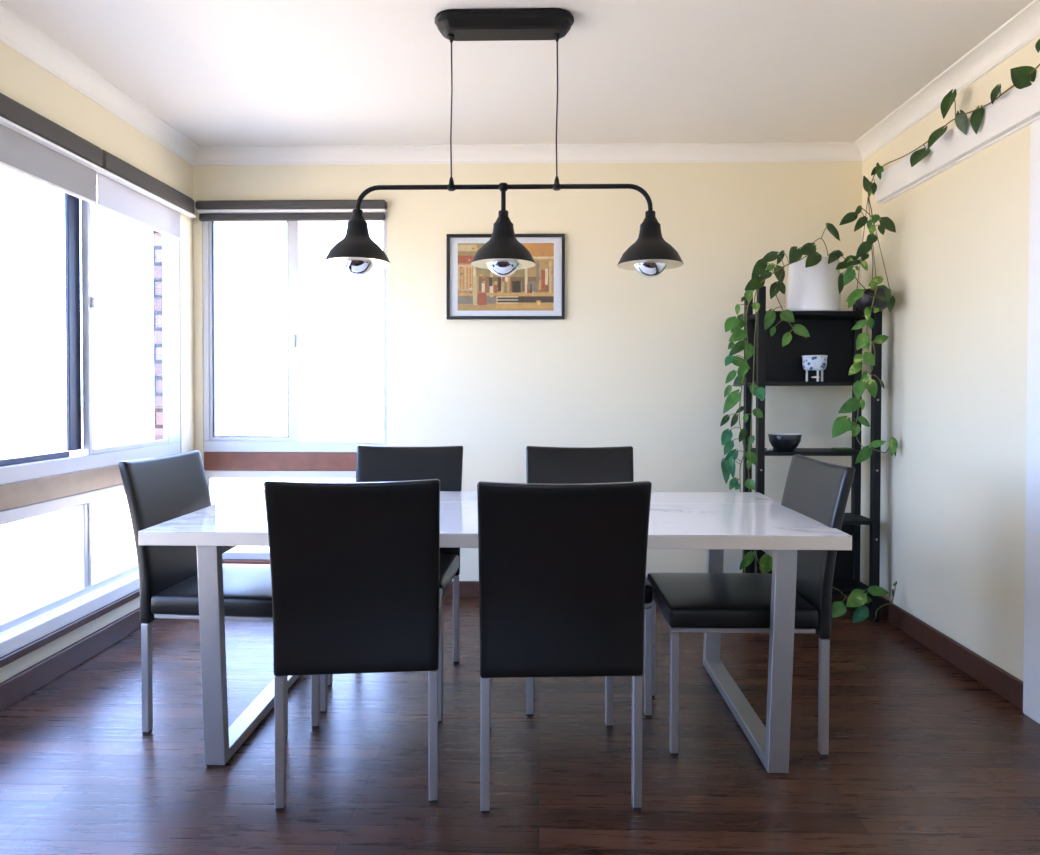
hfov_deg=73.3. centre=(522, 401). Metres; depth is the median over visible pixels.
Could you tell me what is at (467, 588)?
baseboard
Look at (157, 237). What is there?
wall
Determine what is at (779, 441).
bowl
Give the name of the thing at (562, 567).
dining chair
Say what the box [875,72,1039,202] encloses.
trim
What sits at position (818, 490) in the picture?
dining chair
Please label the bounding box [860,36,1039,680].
wall
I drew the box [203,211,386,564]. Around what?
window
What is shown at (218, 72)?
ceiling
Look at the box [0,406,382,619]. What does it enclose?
ground
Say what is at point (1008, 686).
baseboard
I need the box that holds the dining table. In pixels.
[138,490,851,774]
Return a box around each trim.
[0,3,199,164]
[193,142,861,164]
[854,0,1039,160]
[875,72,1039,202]
[1023,119,1039,723]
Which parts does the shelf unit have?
post, rail, post, panel, panel, shelf, shelf, shelf, shelf, post, shelf, rail, post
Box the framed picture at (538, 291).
[446,234,564,319]
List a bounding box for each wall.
[0,41,193,682]
[153,230,162,439]
[193,161,861,580]
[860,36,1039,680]
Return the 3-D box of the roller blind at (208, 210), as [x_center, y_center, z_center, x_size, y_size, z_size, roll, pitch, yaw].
[-1.268,-1.046,3.830,1.050,0.108,0.049,0,1,1]
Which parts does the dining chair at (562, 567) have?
leg, leg, backrest, leg, leg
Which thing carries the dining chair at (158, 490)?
on the floor
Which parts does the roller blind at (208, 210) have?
guide rail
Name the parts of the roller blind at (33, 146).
rail, guide rail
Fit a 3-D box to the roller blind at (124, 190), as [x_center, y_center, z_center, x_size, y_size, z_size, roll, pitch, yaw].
[-1.811,-0.972,3.406,0.050,0.245,0.796,0,1,1]
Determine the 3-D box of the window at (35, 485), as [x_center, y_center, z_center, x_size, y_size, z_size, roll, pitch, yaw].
[-1.868,-0.047,2.119,0.100,1.958,3.250,0,1,1]
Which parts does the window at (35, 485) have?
fixed sash, transom rail, frame, sill, frame, sliding sash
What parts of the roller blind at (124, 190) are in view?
rail, guide rail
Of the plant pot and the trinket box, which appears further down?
the trinket box
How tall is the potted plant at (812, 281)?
1.800 m
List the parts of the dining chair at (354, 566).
leg, leg, backrest, leg, leg, seat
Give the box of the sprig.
[832,581,896,622]
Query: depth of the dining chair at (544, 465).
2.94 m
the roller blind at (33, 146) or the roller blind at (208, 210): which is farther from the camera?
the roller blind at (208, 210)
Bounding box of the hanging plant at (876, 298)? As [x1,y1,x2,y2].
[832,39,1039,463]
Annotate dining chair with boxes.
[118,450,332,737]
[263,479,442,810]
[320,445,462,713]
[477,481,651,813]
[526,446,652,716]
[647,454,854,756]
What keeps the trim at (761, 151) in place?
attached to the wall at (635, 360)
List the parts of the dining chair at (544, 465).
leg, backrest, leg, seat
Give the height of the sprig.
0.235 m
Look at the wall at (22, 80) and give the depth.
3.12 m
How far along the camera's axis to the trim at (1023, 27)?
2.84 m
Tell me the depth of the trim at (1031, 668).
2.42 m
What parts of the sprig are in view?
stem, stem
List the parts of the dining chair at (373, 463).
leg, backrest, leg, seat, leg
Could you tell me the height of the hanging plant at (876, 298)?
1.584 m
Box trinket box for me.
[831,447,853,450]
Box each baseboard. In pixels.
[0,607,141,711]
[444,581,849,600]
[864,595,1022,709]
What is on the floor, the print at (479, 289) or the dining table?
the dining table
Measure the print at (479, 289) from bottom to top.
0.368 m
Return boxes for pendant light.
[324,8,683,277]
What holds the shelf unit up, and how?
on the floor
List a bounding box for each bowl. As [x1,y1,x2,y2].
[768,433,801,450]
[802,355,827,381]
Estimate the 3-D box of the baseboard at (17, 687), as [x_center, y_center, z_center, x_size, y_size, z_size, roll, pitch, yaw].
[-1.915,1.090,-0.118,0.018,0.098,8.040,0,1,1]
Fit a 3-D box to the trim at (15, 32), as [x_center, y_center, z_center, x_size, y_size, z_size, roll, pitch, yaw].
[-1.881,-1.282,-0.156,0.078,0.078,8.040,0,1,1]
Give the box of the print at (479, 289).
[458,243,553,310]
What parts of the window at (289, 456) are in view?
sill, sliding sash, transom rail, frame, frame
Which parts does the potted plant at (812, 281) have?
stem, stem, stem, pot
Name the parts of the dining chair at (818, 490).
leg, leg, seat, seat frame, backrest, leg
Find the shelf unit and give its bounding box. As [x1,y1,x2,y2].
[742,286,881,621]
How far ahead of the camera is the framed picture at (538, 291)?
3.82 m
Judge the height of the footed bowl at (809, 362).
0.132 m
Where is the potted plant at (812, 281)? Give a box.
[720,223,843,572]
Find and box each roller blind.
[0,93,104,204]
[97,150,195,240]
[195,200,386,220]
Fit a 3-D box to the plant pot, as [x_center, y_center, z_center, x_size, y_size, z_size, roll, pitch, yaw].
[1.694,-0.486,3.384,0.162,0.102,0.162,0,1,1]
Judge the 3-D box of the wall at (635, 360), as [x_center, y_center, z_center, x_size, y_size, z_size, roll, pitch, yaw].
[0.055,-0.151,3.888,3.762,2.460,0.100,0,1,1]
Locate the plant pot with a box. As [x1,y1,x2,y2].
[855,288,890,311]
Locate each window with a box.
[0,172,180,667]
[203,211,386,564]
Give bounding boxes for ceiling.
[0,0,1032,145]
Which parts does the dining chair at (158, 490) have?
leg, backrest, seat, seat frame, leg, leg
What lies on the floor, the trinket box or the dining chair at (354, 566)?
the dining chair at (354, 566)
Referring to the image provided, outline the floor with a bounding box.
[0,597,1039,854]
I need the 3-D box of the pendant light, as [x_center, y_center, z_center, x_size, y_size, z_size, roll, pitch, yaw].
[-0.069,-0.901,2.489,1.278,0.917,0.233,0,1,1]
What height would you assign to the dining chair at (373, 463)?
0.904 m
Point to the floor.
(924, 757)
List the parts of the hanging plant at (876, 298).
hanger cord, hanger cord, stem, hanger cord, stem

